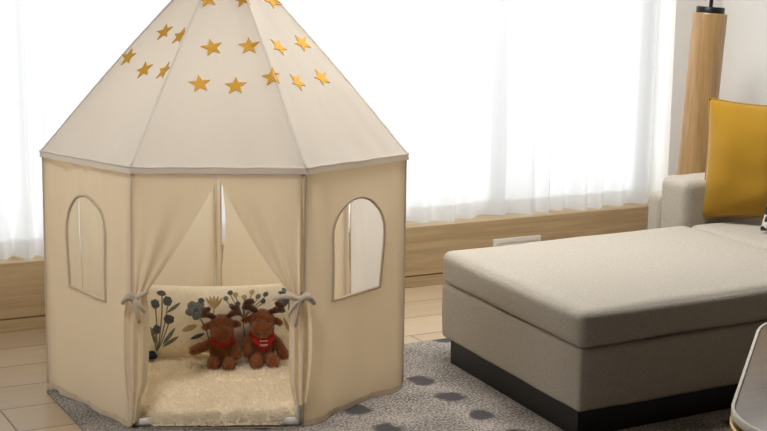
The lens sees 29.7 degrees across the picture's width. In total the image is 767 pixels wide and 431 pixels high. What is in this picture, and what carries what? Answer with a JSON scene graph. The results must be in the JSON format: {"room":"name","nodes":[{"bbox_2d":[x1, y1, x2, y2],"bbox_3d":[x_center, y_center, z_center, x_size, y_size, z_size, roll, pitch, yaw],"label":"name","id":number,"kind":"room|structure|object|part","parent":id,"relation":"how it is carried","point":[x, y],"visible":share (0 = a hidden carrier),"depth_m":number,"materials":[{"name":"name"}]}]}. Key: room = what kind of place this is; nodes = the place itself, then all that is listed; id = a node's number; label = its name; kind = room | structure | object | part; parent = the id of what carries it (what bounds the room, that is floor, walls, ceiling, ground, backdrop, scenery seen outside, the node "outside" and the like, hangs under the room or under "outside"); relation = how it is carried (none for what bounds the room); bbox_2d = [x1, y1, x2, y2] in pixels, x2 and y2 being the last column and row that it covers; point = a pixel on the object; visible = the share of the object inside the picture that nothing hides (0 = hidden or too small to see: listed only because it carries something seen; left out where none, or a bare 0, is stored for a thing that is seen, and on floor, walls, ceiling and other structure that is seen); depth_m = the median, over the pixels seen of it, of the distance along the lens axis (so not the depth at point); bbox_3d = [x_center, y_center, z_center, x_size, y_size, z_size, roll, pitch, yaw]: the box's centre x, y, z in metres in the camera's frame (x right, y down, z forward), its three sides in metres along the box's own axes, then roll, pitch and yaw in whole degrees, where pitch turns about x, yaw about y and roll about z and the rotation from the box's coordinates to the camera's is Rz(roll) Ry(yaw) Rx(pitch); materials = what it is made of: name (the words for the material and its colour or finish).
{"room":"living room","nodes":[
{"label":"living room","id":0,"kind":"room"},
{"bbox_2d":[0,284,445,430],"bbox_3d":[0.074,1.180,2.853,7.770,0.100,8.300,-5,12,-27],"label":"floor","id":1,"kind":"structure","parent":0,"point":[26,404],"depth_m":5.63,"materials":[{"name":"brown wood"}]},
{"bbox_2d":[47,338,730,430],"bbox_3d":[0.862,0.874,4.249,2.710,0.010,3.900,-5,12,-27],"label":"area rug","id":2,"kind":"object","parent":1,"relation":"on","point":[435,394],"visible":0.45,"depth_m":5.11,"materials":[{"name":"grey carpet"}]},
{"bbox_2d":[139,353,294,427],"bbox_3d":[-0.591,0.587,5.474,1.185,0.068,1.231,-5,12,-27],"label":"mat","id":3,"kind":"object","parent":2,"relation":"on","point":[179,392],"visible":0.5,"depth_m":5.13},
{"bbox_2d":[149,351,157,358],"bbox_3d":[-0.902,0.537,5.544,0.068,0.034,0.054,-5,12,-27],"label":"ball","id":4,"kind":"object","parent":3,"relation":"on","point":[152,354],"visible":0.46,"depth_m":5.53,"materials":[{"name":"black"}]},
{"bbox_2d":[188,305,241,370],"bbox_3d":[-0.627,0.462,5.458,0.201,0.254,0.160,-5,12,-27],"label":"plush moose","id":5,"kind":"object","parent":3,"relation":"on","point":[224,348],"visible":1,"depth_m":5.46,"materials":[{"name":"brown"}]},
{"bbox_2d":[147,283,289,355],"bbox_3d":[-0.631,0.403,5.620,0.652,0.279,0.164,0,11,-3],"label":"floral cushion","id":6,"kind":"object","parent":3,"relation":"on","point":[175,321],"visible":0.64,"depth_m":5.56,"materials":[{"name":"beige fabric"}]},
{"bbox_2d":[150,290,179,350],"bbox_3d":[-0.838,0.407,5.559,0.117,0.230,0.056,2,11,6],"label":"flower","id":7,"kind":"object","parent":6,"relation":"on","point":[164,304],"depth_m":5.55,"materials":[{"name":"fabric"}]},
{"bbox_2d":[182,298,208,338],"bbox_3d":[-0.719,0.415,5.554,0.114,0.193,0.038,0,11,-6],"label":"flower","id":8,"kind":"object","parent":6,"relation":"on","point":[192,323],"depth_m":5.54,"materials":[{"name":"fabric"}]},
{"bbox_2d":[205,296,222,313],"bbox_3d":[-0.648,0.371,5.563,0.061,0.126,0.044,-5,12,-27],"label":"flower","id":9,"kind":"object","parent":6,"relation":"on","point":[215,303],"depth_m":5.55,"materials":[{"name":"yellow fabric"}]},
{"bbox_2d":[223,290,267,335],"bbox_3d":[-0.531,0.390,5.585,0.175,0.195,0.065,-1,11,-8],"label":"flower","id":10,"kind":"object","parent":6,"relation":"on","point":[230,297],"depth_m":5.57,"materials":[{"name":"fabric"}]},
{"bbox_2d":[277,288,289,330],"bbox_3d":[-0.366,0.390,5.629,0.102,0.232,0.060,-5,12,-27],"label":"flower","id":11,"kind":"object","parent":6,"relation":"on","point":[284,316],"depth_m":5.61,"materials":[{"name":"beige fabric"}]},
{"bbox_2d":[241,298,288,369],"bbox_3d":[-0.462,0.447,5.498,0.175,0.275,0.170,6,12,25],"label":"plush moose","id":12,"kind":"object","parent":3,"relation":"on","point":[260,345],"visible":1,"depth_m":5.48,"materials":[{"name":"brown"}]},
{"bbox_2d":[39,0,408,427],"bbox_3d":[-0.572,-0.201,5.317,1.290,1.681,1.396,-5,12,-27],"label":"tent","id":13,"kind":"object","parent":2,"relation":"on","point":[238,96],"visible":0.98,"depth_m":5.01,"materials":[{"name":"fabric"}]},
{"bbox_3d":[-1.202,0.171,5.435,0.024,0.886,0.339,2,11,9],"label":"wall panel","id":14,"kind":"part","parent":13,"relation":"part of","materials":[{"name":"fabric"}]},
{"bbox_3d":[-1.035,0.103,5.030,0.024,0.359,0.299,-8,13,-38],"label":"window trim","id":15,"kind":"part","parent":13,"relation":"part of","materials":[{"name":"beige fabric"}]},
{"bbox_3d":[-1.036,0.239,5.059,0.154,0.895,0.569,-5,12,-27],"label":"wall panel","id":16,"kind":"part","parent":13,"relation":"part of","materials":[{"name":"fabric"}]},
{"bbox_3d":[-1.151,0.118,5.717,0.030,0.889,0.246,3,11,11],"label":"wall panel","id":17,"kind":"part","parent":13,"relation":"part of","materials":[{"name":"fabric"}]},
{"bbox_3d":[-0.832,0.269,4.839,0.040,0.868,0.007,0,11,-2],"label":"door post","id":18,"kind":"part","parent":13,"relation":"part of","materials":[{"name":"fabric"}]},
{"bbox_3d":[-0.906,0.076,5.958,0.511,0.889,0.027,-5,12,-30],"label":"wall panel","id":19,"kind":"part","parent":13,"relation":"part of","materials":[{"name":"fabric"}]},
{"bbox_3d":[-0.409,0.077,5.988,0.582,0.889,0.032,4,11,16],"label":"wall panel","id":20,"kind":"part","parent":13,"relation":"part of","materials":[{"name":"fabric"}]},
{"bbox_3d":[-0.281,0.237,4.860,0.030,0.801,0.005,0,11,-5],"label":"door post","id":21,"kind":"part","parent":13,"relation":"part of","materials":[{"name":"fabric"}]},
{"bbox_3d":[-0.098,0.242,5.102,0.528,0.895,0.259,-5,12,-27],"label":"wall panel","id":22,"kind":"part","parent":13,"relation":"part of","materials":[{"name":"fabric"}]},
{"bbox_3d":[-0.088,0.107,5.077,0.028,0.359,0.297,8,13,35],"label":"window trim","id":23,"kind":"part","parent":13,"relation":"part of","materials":[{"name":"beige fabric"}]},
{"bbox_3d":[-0.025,0.150,5.621,0.039,0.889,0.613,-3,11,-20],"label":"wall panel","id":24,"kind":"part","parent":13,"relation":"part of","materials":[{"name":"fabric"}]},
{"bbox_2d":[442,226,766,430],"bbox_3d":[0.984,0.388,5.588,1.392,0.458,1.114,-5,12,-27],"label":"ottoman","id":25,"kind":"object","parent":2,"relation":"on","point":[623,330],"visible":0.99,"depth_m":5.12,"materials":[{"name":"beige fabric"}]},
{"bbox_2d":[443,226,766,347],"bbox_3d":[0.986,0.237,5.560,1.333,0.152,1.110,-5,12,-27],"label":"seat cushion","id":26,"kind":"object","parent":25,"relation":"on","point":[648,288],"depth_m":5.21,"materials":[{"name":"beige fabric"}]},
{"bbox_2d":[729,323,766,430],"bbox_3d":[1.480,0.672,4.218,0.856,0.410,1.424,4,11,18],"label":"coffee table","id":27,"kind":"object","parent":2,"relation":"on","point":[749,403],"visible":1,"depth_m":4.04,"materials":[{"name":"grey wood"}]},
{"bbox_2d":[676,0,727,174],"bbox_3d":[1.524,-0.523,7.034,0.272,1.755,0.200,-5,12,-27],"label":"floor lamp","id":28,"kind":"object","parent":1,"relation":"on","point":[708,25],"visible":0.67,"depth_m":6.96,"materials":[{"name":"brown wood"}]},
{"bbox_2d":[647,172,766,250],"bbox_3d":[2.122,0.194,5.772,1.015,0.799,2.577,-4,12,-24],"label":"sofa","id":29,"kind":"object","parent":1,"relation":"on","point":[680,201],"visible":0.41,"depth_m":6.36,"materials":[{"name":"beige fabric"}]},
{"bbox_3d":[1.654,0.072,6.858,0.995,0.455,0.118,-5,12,-30],"label":"arm","id":30,"kind":"part","parent":29,"relation":"part of","materials":[{"name":"beige fabric"}]},
{"bbox_2d":[661,172,756,227],"bbox_3d":[1.715,-0.051,6.665,1.030,0.326,0.199,-5,12,-30],"label":"cushion","id":31,"kind":"object","parent":29,"relation":"on","point":[682,196],"depth_m":6.37,"materials":[{"name":"beige fabric"}]},
{"bbox_2d":[692,218,766,250],"bbox_3d":[2.093,0.249,5.573,0.783,0.150,2.227,-4,11,-23],"label":"seat cushion","id":32,"kind":"object","parent":29,"relation":"on","point":[747,231],"depth_m":6.22,"materials":[{"name":"beige fabric"}]},
{"bbox_2d":[703,97,766,217],"bbox_3d":[1.660,-0.235,6.292,0.530,0.530,0.222,6,12,27],"label":"throw pillow","id":33,"kind":"object","parent":29,"relation":"on","point":[735,178],"visible":0.99,"depth_m":6.27,"materials":[{"name":"yellow fabric"}]},
{"bbox_2d":[760,206,766,230],"bbox_3d":[1.771,-0.014,6.058,0.347,0.181,0.134,8,13,32],"label":"patterned pillow","id":34,"kind":"object","parent":29,"relation":"on","point":[764,223],"visible":1,"depth_m":6.11,"materials":[{"name":"white fabric"}]},
{"bbox_2d":[0,0,722,319],"bbox_3d":[-1.708,-0.850,5.972,7.770,2.592,0.260,-5,12,-27],"label":"wall","id":35,"kind":"structure","parent":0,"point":[674,16],"depth_m":7.41,"materials":[{"name":"white paint"}]},
{"bbox_2d":[0,0,170,259],"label":"sheer curtain","id":36,"kind":"object","parent":35,"relation":"hanging from","point":[53,53],"depth_m":6.12,"materials":[{"name":"white fabric"}]},
{"bbox_2d":[0,273,446,332],"bbox_3d":[-1.711,0.459,6.190,7.770,0.054,0.196,-5,12,-27],"label":"baseboard","id":37,"kind":"structure","parent":35,"relation":"attached to","point":[33,322],"depth_m":6.20,"materials":[{"name":"brown wood"}]},
{"bbox_2d":[279,0,658,222],"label":"sheer curtain","id":38,"kind":"object","parent":35,"relation":"hanging from","point":[491,107],"depth_m":7.19,"materials":[{"name":"white fabric"}]},
{"bbox_2d":[493,235,540,246],"bbox_3d":[0.672,0.152,7.277,0.285,0.088,0.013,-5,12,-27],"label":"wall plate","id":39,"kind":"object","parent":35,"relation":"attached to","point":[535,238],"visible":0.42,"depth_m":7.26,"materials":[{"name":"white plastic"}]},
{"bbox_2d":[719,0,766,104],"bbox_3d":[3.585,-0.416,4.418,0.120,2.750,8.500,-5,12,-27],"label":"wall","id":40,"kind":"structure","parent":0,"point":[744,65],"depth_m":7.51,"materials":[{"name":"white paint"}]}
]}

